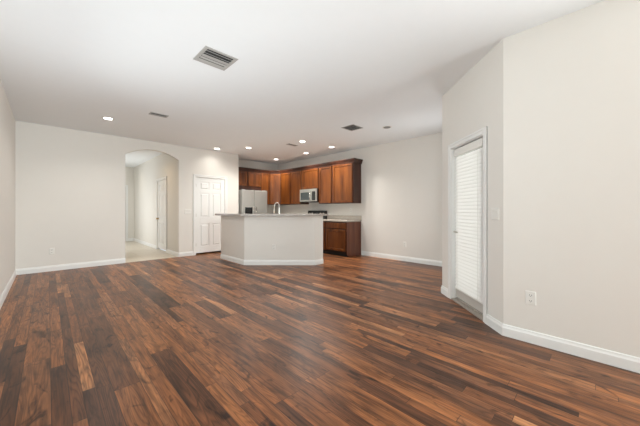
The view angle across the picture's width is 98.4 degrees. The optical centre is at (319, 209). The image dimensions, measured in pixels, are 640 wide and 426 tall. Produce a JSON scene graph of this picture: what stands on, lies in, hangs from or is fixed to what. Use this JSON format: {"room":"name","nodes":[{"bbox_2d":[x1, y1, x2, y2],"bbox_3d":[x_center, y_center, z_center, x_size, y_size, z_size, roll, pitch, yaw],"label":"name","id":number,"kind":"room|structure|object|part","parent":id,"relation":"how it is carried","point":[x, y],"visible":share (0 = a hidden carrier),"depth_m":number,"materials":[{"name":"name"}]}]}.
{"room":"empty living room","nodes":[
{"label":"empty living room","id":0,"kind":"room"},
{"bbox_2d":[0,79,14,296],"bbox_3d":[-1.494,-0.227,0.805,0.130,2.914,12.504,0,0,-45],"label":"wall","id":1,"kind":"structure","parent":0,"point":[7,120],"depth_m":4.08,"materials":[{"name":"paint"}]},
{"bbox_2d":[0,258,124,308],"bbox_3d":[-0.836,1.174,1.454,1.718,0.112,12.244,0,0,-45],"label":"baseboard","id":2,"kind":"structure","parent":1,"relation":"attached to","point":[121,260],"depth_m":5.55,"materials":[{"name":"white paint"}]},
{"bbox_2d":[15,121,238,268],"bbox_3d":[-4.160,-0.227,6.864,4.578,2.914,0.130,0,0,-45],"label":"wall","id":3,"kind":"structure","parent":0,"point":[70,183],"depth_m":5.88,"materials":[{"name":"paint"}]},
{"bbox_2d":[49,248,53,253],"bbox_3d":[-5.391,0.830,5.553,0.078,0.122,0.010,0,0,-45],"label":"outlet","id":4,"kind":"object","parent":3,"relation":"attached to","point":[51,250],"visible":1,"depth_m":5.55,"materials":[{"name":"white plastic"}]},
{"bbox_2d":[179,251,192,256],"bbox_3d":[-3.562,1.174,7.351,0.363,0.112,0.017,0,0,-45],"label":"baseboard","id":5,"kind":"structure","parent":3,"relation":"attached to","point":[190,253],"depth_m":7.34,"materials":[{"name":"white paint"}]},
{"bbox_2d":[184,209,190,213],"bbox_3d":[-3.530,0.044,7.383,0.173,0.124,0.014,0,0,-45],"label":"light switch","id":6,"kind":"object","parent":3,"relation":"attached to","point":[186,211],"visible":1,"depth_m":7.37,"materials":[{"name":"white plastic"}]},
{"bbox_2d":[196,177,223,252],"bbox_3d":[-3.090,0.148,7.819,0.820,2.074,0.106,0,0,-45],"label":"door","id":7,"kind":"structure","parent":3,"relation":"in","point":[209,192],"depth_m":7.80,"materials":[{"name":"white paint"}]},
{"bbox_2d":[193,174,226,254],"bbox_3d":[-3.130,0.130,7.866,0.972,2.201,0.148,0,0,-45],"label":"trim","id":8,"kind":"structure","parent":3,"relation":"attached to","point":[194,175],"depth_m":7.52,"materials":[{"name":"white paint"}]},
{"bbox_2d":[125,167,133,237],"bbox_3d":[-7.927,-0.227,10.531,1.651,2.914,0.130,0,0,-45],"label":"wall","id":9,"kind":"structure","parent":0,"point":[129,171],"depth_m":10.89,"materials":[{"name":"paint"}]},
{"bbox_2d":[125,187,125,240],"bbox_3d":[-7.864,0.167,10.475,0.812,2.103,0.034,0,0,-45],"label":"door","id":10,"kind":"structure","parent":9,"relation":"in","point":[125,187],"depth_m":10.74,"materials":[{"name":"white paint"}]},
{"bbox_2d":[125,185,127,240],"bbox_3d":[-7.917,0.132,10.528,0.974,2.196,0.148,0,0,-45],"label":"trim","id":11,"kind":"structure","parent":9,"relation":"attached to","point":[126,186],"depth_m":10.79,"materials":[{"name":"white paint"}]},
{"bbox_2d":[134,153,176,251],"bbox_3d":[-5.541,-0.227,9.193,0.130,2.914,5.126,0,0,-45],"label":"wall","id":12,"kind":"structure","parent":0,"point":[146,174],"depth_m":9.04,"materials":[{"name":"paint"}]},
{"bbox_2d":[128,238,155,248],"bbox_3d":[-6.324,1.174,9.755,0.196,0.112,3.225,0,0,-45],"label":"baseboard","id":13,"kind":"structure","parent":12,"relation":"attached to","point":[129,239],"depth_m":9.92,"materials":[{"name":"white paint"}]},
{"bbox_2d":[156,180,165,249],"bbox_3d":[-4.755,0.150,8.294,0.106,2.069,0.880,0,0,-45],"label":"door","id":14,"kind":"structure","parent":12,"relation":"in","point":[161,218],"depth_m":8.29,"materials":[{"name":"white paint"}]},
{"bbox_2d":[156,176,166,252],"bbox_3d":[-4.714,0.132,8.341,0.148,2.196,1.032,0,0,-45],"label":"trim","id":15,"kind":"structure","parent":12,"relation":"attached to","point":[165,177],"depth_m":8.62,"materials":[{"name":"white paint"}]},
{"bbox_2d":[167,249,178,256],"bbox_3d":[-4.047,1.174,7.573,0.017,0.112,0.981,0,0,-45],"label":"baseboard","id":16,"kind":"structure","parent":12,"relation":"attached to","point":[171,252],"depth_m":7.52,"materials":[{"name":"white paint"}]},
{"bbox_2d":[239,159,277,213],"bbox_3d":[-2.817,-0.227,9.132,3.664,2.914,0.130,0,0,-45],"label":"wall","id":17,"kind":"structure","parent":0,"point":[242,163],"depth_m":9.84,"materials":[{"name":"paint"}]},
{"bbox_2d":[239,171,260,190],"bbox_3d":[-2.470,-0.965,9.134,0.984,0.620,0.346,0,0,-45],"label":"upper cabinet","id":18,"kind":"object","parent":17,"relation":"attached to","point":[247,180],"visible":0.73,"depth_m":9.07,"materials":[{"name":"brown wood"}]},
{"bbox_3d":[-2.538,-1.018,8.847,0.329,0.359,0.006,0,0,-45],"label":"door panel","id":19,"kind":"part","parent":18,"relation":"part of","materials":[{"name":"brown wood"}]},
{"bbox_3d":[-2.533,-1.018,8.843,0.445,0.475,0.021,0,0,-45],"label":"door","id":20,"kind":"part","parent":18,"relation":"part of","materials":[{"name":"brown wood"}]},
{"bbox_3d":[-2.181,-1.018,9.190,0.463,0.475,0.021,0,0,-45],"label":"door","id":21,"kind":"part","parent":18,"relation":"part of","materials":[{"name":"brown wood"}]},
{"bbox_3d":[-2.186,-1.018,9.194,0.347,0.359,0.006,0,0,-45],"label":"door panel","id":22,"kind":"part","parent":18,"relation":"part of","materials":[{"name":"brown wood"}]},
{"bbox_2d":[261,173,269,204],"bbox_3d":[-1.989,-0.729,9.607,0.362,1.093,0.346,0,0,-45],"label":"upper cabinet","id":23,"kind":"object","parent":17,"relation":"attached to","point":[265,178],"visible":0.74,"depth_m":9.53,"materials":[{"name":"brown wood"}]},
{"bbox_3d":[-1.880,-0.728,9.495,0.215,0.939,0.006,0,0,-45],"label":"door panel","id":24,"kind":"part","parent":23,"relation":"part of","materials":[{"name":"brown wood"}]},
{"bbox_2d":[270,174,280,204],"bbox_3d":[-1.556,-0.729,9.847,0.594,1.093,0.612,0,0,-45],"label":"upper cabinet","id":25,"kind":"object","parent":17,"relation":"attached to","point":[275,179],"visible":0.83,"depth_m":9.61,"materials":[{"name":"brown wood"}]},
{"bbox_3d":[-1.558,-0.728,9.615,0.243,0.939,0.006,0,0,3],"label":"door panel","id":26,"kind":"part","parent":25,"relation":"part of","materials":[{"name":"brown wood"}]},
{"bbox_2d":[0,0,603,166],"bbox_3d":[-0.963,-1.734,5.017,6.739,0.100,17.700,0,0,-45],"label":"ceiling","id":27,"kind":"structure","parent":0,"point":[305,70],"depth_m":3.22,"materials":[{"name":"paint"}]},
{"bbox_2d":[149,112,167,117],"bbox_3d":[-2.854,-1.677,4.891,0.285,0.013,0.150,0,0,-45],"label":"ceiling vent","id":28,"kind":"object","parent":27,"relation":"in","point":[150,113],"visible":1,"depth_m":4.88,"materials":[{"name":"grey metal"}]},
{"bbox_2d":[193,46,237,70],"bbox_3d":[-1.163,-1.676,3.080,0.365,0.016,0.350,0,0,-45],"label":"ceiling vent","id":29,"kind":"object","parent":27,"relation":"in","point":[210,56],"visible":1,"depth_m":3.06,"materials":[{"name":"grey metal"}]},
{"bbox_2d":[341,124,362,130],"bbox_3d":[0.660,-1.677,5.656,0.330,0.014,0.315,0,0,-45],"label":"ceiling vent","id":30,"kind":"object","parent":27,"relation":"in","point":[352,127],"visible":1,"depth_m":5.64,"materials":[{"name":"grey metal"}]},
{"bbox_2d":[0,241,639,425],"bbox_3d":[-0.963,1.260,5.017,6.739,0.060,17.700,0,0,-45],"label":"floor","id":31,"kind":"structure","parent":0,"point":[200,339],"depth_m":2.33,"materials":[{"name":"brown wood"}]},
{"bbox_2d":[239,189,266,213],"bbox_3d":[-2.283,0.290,8.954,0.908,1.840,0.823,0,0,-45],"label":"refrigerator","id":32,"kind":"object","parent":31,"relation":"on","point":[250,201],"visible":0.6,"depth_m":8.64,"materials":[{"name":"grey metal"}]},
{"bbox_3d":[-2.239,0.262,8.564,0.419,1.747,0.068,0,0,-45],"label":"door","id":33,"kind":"part","parent":32,"relation":"part of","materials":[{"name":"silver metal"}]},
{"bbox_3d":[-1.914,0.262,8.884,0.477,1.747,0.068,0,0,-45],"label":"door","id":34,"kind":"part","parent":32,"relation":"part of","materials":[{"name":"silver metal"}]},
{"bbox_2d":[220,215,323,264],"bbox_3d":[-1.289,0.681,6.411,2.684,1.098,0.720,0,0,15],"label":"kitchen island","id":35,"kind":"object","parent":31,"relation":"on","point":[245,240],"visible":0.85,"depth_m":6.17,"materials":[{"name":"paint"}]},
{"bbox_2d":[215,213,327,215],"bbox_3d":[-1.291,0.112,6.412,2.915,0.040,0.976,0,0,17],"label":"countertop","id":36,"kind":"structure","parent":35,"relation":"on","point":[228,214],"depth_m":6.04,"materials":[{"name":"stone"}]},
{"bbox_3d":[-1.295,1.174,6.369,2.685,0.112,0.625,0,0,14],"label":"baseboard","id":37,"kind":"part","parent":35,"relation":"part of","materials":[{"name":"white paint"}]},
{"bbox_2d":[308,211,326,218],"bbox_3d":[-0.314,0.618,8.510,0.691,1.185,0.826,0,0,-45],"label":"range","id":38,"kind":"object","parent":31,"relation":"on","point":[309,212],"visible":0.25,"depth_m":8.63,"materials":[{"name":"black metal"}]},
{"bbox_2d":[323,221,326,253],"bbox_3d":[0.185,0.773,8.068,0.611,0.913,0.476,0,0,-45],"label":"base cabinet","id":39,"kind":"object","parent":31,"relation":"on","point":[324,250],"visible":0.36,"depth_m":7.72,"materials":[{"name":"brown wood"}]},
{"bbox_3d":[-0.025,0.812,7.861,0.021,0.585,0.436,0,0,-45],"label":"door","id":40,"kind":"part","parent":39,"relation":"part of","materials":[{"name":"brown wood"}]},
{"bbox_2d":[325,221,360,256],"bbox_3d":[0.629,0.773,7.617,0.611,0.913,0.783,0,0,-45],"label":"base cabinet","id":41,"kind":"object","parent":31,"relation":"on","point":[341,238],"visible":0.98,"depth_m":7.37,"materials":[{"name":"brown wood"}]},
{"bbox_3d":[0.414,0.420,7.415,0.021,0.150,0.708,0,0,-45],"label":"drawer","id":42,"kind":"part","parent":41,"relation":"part of","materials":[{"name":"brown wood"}]},
{"bbox_3d":[0.414,0.802,7.415,0.021,0.565,0.708,0,0,-45],"label":"door","id":43,"kind":"part","parent":41,"relation":"part of","materials":[{"name":"brown wood"}]},
{"bbox_3d":[0.419,0.802,7.420,0.006,0.449,0.592,0,0,-45],"label":"door panel","id":44,"kind":"part","parent":41,"relation":"part of","materials":[{"name":"brown wood"}]},
{"bbox_2d":[323,215,361,221],"bbox_3d":[0.463,0.236,7.780,0.621,0.157,1.283,0,0,-45],"label":"countertop","id":45,"kind":"structure","parent":41,"relation":"on","point":[334,218],"depth_m":7.82,"materials":[{"name":"stone"}]},
{"bbox_3d":[0.905,0.773,7.352,0.590,0.913,0.020,0,0,-45],"label":"panel","id":46,"kind":"part","parent":41,"relation":"part of","materials":[{"name":"brown wood"}]},
{"bbox_3d":[-1.208,0.772,6.778,1.273,0.915,2.148,0,0,-45],"label":"base cabinet","id":47,"kind":"object","parent":31,"relation":"on","visible":0},
{"bbox_3d":[-1.203,0.295,6.783,1.287,0.040,2.148,0,0,-45],"label":"countertop","id":48,"kind":"structure","parent":47,"relation":"on","visible":0},
{"bbox_2d":[273,202,279,213],"bbox_3d":[-1.015,0.047,6.713,0.235,0.456,0.059,0,0,-18],"label":"kitchen faucet","id":49,"kind":"object","parent":48,"relation":"on","point":[276,202],"visible":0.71,"depth_m":6.70,"materials":[{"name":"silver metal"}]},
{"bbox_2d":[278,132,441,260],"bbox_3d":[0.909,-0.227,7.868,0.130,2.914,6.902,0,0,-45],"label":"wall","id":50,"kind":"structure","parent":0,"point":[401,181],"depth_m":6.75,"materials":[{"name":"paint"}]},
{"bbox_2d":[281,172,296,204],"bbox_3d":[-1.057,-0.729,9.517,0.346,1.093,0.558,0,0,-45],"label":"upper cabinet","id":51,"kind":"object","parent":50,"relation":"attached to","point":[285,177],"visible":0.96,"depth_m":9.38,"materials":[{"name":"brown wood"}]},
{"bbox_3d":[-1.171,-0.728,9.410,0.006,0.939,0.412,0,0,-45],"label":"door panel","id":52,"kind":"part","parent":51,"relation":"part of","materials":[{"name":"brown wood"}]},
{"bbox_3d":[-1.175,-0.728,9.405,0.021,1.055,0.528,0,0,-45],"label":"door","id":53,"kind":"part","parent":51,"relation":"part of","materials":[{"name":"brown wood"}]},
{"bbox_2d":[291,171,308,204],"bbox_3d":[-0.671,-0.729,9.125,0.346,1.093,0.538,0,0,-45],"label":"upper cabinet","id":54,"kind":"object","parent":50,"relation":"attached to","point":[296,177],"visible":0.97,"depth_m":8.99,"materials":[{"name":"brown wood"}]},
{"bbox_3d":[-0.788,-0.728,9.022,0.006,0.939,0.382,0,0,-45],"label":"door panel","id":55,"kind":"part","parent":54,"relation":"part of","materials":[{"name":"brown wood"}]},
{"bbox_3d":[-0.793,-0.728,9.017,0.021,1.055,0.498,0,0,-45],"label":"door","id":56,"kind":"part","parent":54,"relation":"part of","materials":[{"name":"brown wood"}]},
{"bbox_2d":[302,168,318,189],"bbox_3d":[-0.203,-0.955,8.650,0.346,0.640,0.793,0,0,-45],"label":"upper cabinet","id":57,"kind":"object","parent":50,"relation":"attached to","point":[310,178],"visible":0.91,"depth_m":8.52,"materials":[{"name":"brown wood"}]},
{"bbox_2d":[300,189,318,202],"bbox_3d":[-0.242,-0.433,8.591,0.485,0.400,0.758,0,0,-45],"label":"microwave","id":58,"kind":"object","parent":57,"relation":"attached to","point":[306,195],"visible":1,"depth_m":8.43,"materials":[{"name":"silver metal"}]},
{"bbox_3d":[-0.436,-0.417,8.549,0.040,0.321,0.545,0,0,-45],"label":"door","id":59,"kind":"part","parent":58,"relation":"part of","materials":[{"name":"silver metal"}]},
{"bbox_3d":[-0.311,-0.954,8.538,0.006,0.486,0.624,0,0,-45],"label":"door panel","id":60,"kind":"part","parent":57,"relation":"part of","materials":[{"name":"brown wood"}]},
{"bbox_2d":[319,166,332,203],"bbox_3d":[0.266,-0.729,8.175,0.346,1.093,0.538,0,0,-45],"label":"upper cabinet","id":61,"kind":"object","parent":50,"relation":"attached to","point":[325,173],"visible":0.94,"depth_m":8.06,"materials":[{"name":"brown wood"}]},
{"bbox_3d":[0.149,-0.728,8.071,0.006,0.939,0.382,0,0,-45],"label":"door panel","id":62,"kind":"part","parent":61,"relation":"part of","materials":[{"name":"brown wood"}]},
{"bbox_2d":[332,163,360,203],"bbox_3d":[0.729,-0.729,7.704,0.346,1.093,0.778,0,0,-45],"label":"upper cabinet","id":63,"kind":"object","parent":50,"relation":"attached to","point":[346,178],"visible":1,"depth_m":7.51,"materials":[{"name":"brown wood"}]},
{"bbox_2d":[239,158,362,173],"bbox_3d":[-0.589,-1.306,8.563,4.040,0.118,1.382,0,0,21],"label":"crown molding","id":64,"kind":"structure","parent":63,"relation":"attached to","point":[351,160],"depth_m":8.62,"materials":[{"name":"brown wood"}]},
{"bbox_3d":[0.615,-0.728,7.598,0.006,0.939,0.594,0,0,-45],"label":"door panel","id":65,"kind":"part","parent":63,"relation":"part of","materials":[{"name":"brown wood"}]},
{"bbox_3d":[0.610,-0.728,7.593,0.021,1.055,0.710,0,0,-45],"label":"door","id":66,"kind":"part","parent":63,"relation":"part of","materials":[{"name":"brown wood"}]},
{"bbox_2d":[442,39,502,322],"bbox_3d":[1.871,-0.227,3.404,0.130,2.914,1.381,0,0,0],"label":"wall","id":67,"kind":"structure","parent":0,"point":[475,102],"depth_m":2.96,"materials":[{"name":"paint"}]},
{"bbox_2d":[451,297,482,320],"bbox_3d":[1.867,1.212,3.420,0.138,0.035,0.743,0,0,0],"label":"threshold","id":68,"kind":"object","parent":67,"relation":"attached to","point":[478,314],"depth_m":3.39,"materials":[{"name":"metal"}]},
{"bbox_2d":[448,126,486,323],"bbox_3d":[1.861,0.165,3.420,0.150,2.130,0.895,0,0,0],"label":"trim","id":69,"kind":"structure","parent":67,"relation":"attached to","point":[472,137],"depth_m":3.79,"materials":[{"name":"white paint"}]},
{"bbox_2d":[453,148,482,312],"bbox_3d":[1.860,0.179,3.420,0.102,2.002,0.739,0,0,0],"label":"door","id":70,"kind":"structure","parent":67,"relation":"in","point":[459,294],"depth_m":3.43,"materials":[{"name":"white paint"}]},
{"bbox_3d":[1.862,1.123,3.420,0.008,0.115,0.739,0,0,0],"label":"kick plate","id":71,"kind":"part","parent":70,"relation":"part of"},
{"bbox_2d":[454,138,482,303],"bbox_3d":[1.827,0.128,3.408,0.062,1.865,0.658,0,0,0],"label":"window blind","id":72,"kind":"object","parent":67,"relation":"attached to","point":[469,166],"visible":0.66,"depth_m":3.37,"materials":[{"name":"white plastic"}]},
{"bbox_3d":[1.836,1.049,3.408,0.028,0.022,0.658,0,0,0],"label":"rail","id":73,"kind":"part","parent":72,"relation":"part of","materials":[{"name":"white plastic"}]},
{"bbox_3d":[1.807,0.160,3.169,0.002,1.760,0.002,0,0,0],"label":"lift cord","id":74,"kind":"part","parent":72,"relation":"part of","materials":[{"name":"white"}]},
{"bbox_2d":[491,208,498,219],"bbox_3d":[1.795,0.040,2.838,0.015,0.124,0.126,0,0,1],"label":"light switch","id":75,"kind":"object","parent":67,"relation":"attached to","point":[494,211],"visible":1,"depth_m":2.83,"materials":[{"name":"white plastic"}]},
{"bbox_2d":[503,0,639,357],"bbox_3d":[2.293,-0.227,2.308,0.130,2.914,1.269,0,0,-45],"label":"wall","id":76,"kind":"structure","parent":0,"point":[571,82],"depth_m":2.34,"materials":[{"name":"paint"}]},
{"bbox_2d":[525,290,535,305],"bbox_3d":[1.949,0.816,2.557,0.010,0.125,0.080,0,0,-45],"label":"outlet","id":77,"kind":"object","parent":76,"relation":"attached to","point":[530,296],"visible":1,"depth_m":2.56,"materials":[{"name":"white plastic"}]},
{"bbox_2d":[486,314,639,372],"bbox_3d":[2.174,1.174,2.342,0.178,0.112,1.478,0,0,-37],"label":"baseboard","id":78,"kind":"structure","parent":76,"relation":"attached to","point":[620,360],"depth_m":2.36,"materials":[{"name":"white paint"}]},
{"bbox_3d":[2.548,-0.227,4.730,1.940,2.914,0.130,0,0,-45],"label":"wall","id":79,"kind":"structure","parent":0,"visible":0},
{"bbox_2d":[361,251,447,296],"bbox_3d":[1.467,1.174,5.705,2.112,0.112,3.094,0,0,-45],"label":"baseboard","id":80,"kind":"structure","parent":79,"relation":"attached to","point":[444,290],"depth_m":6.52,"materials":[{"name":"white paint"}]}
]}

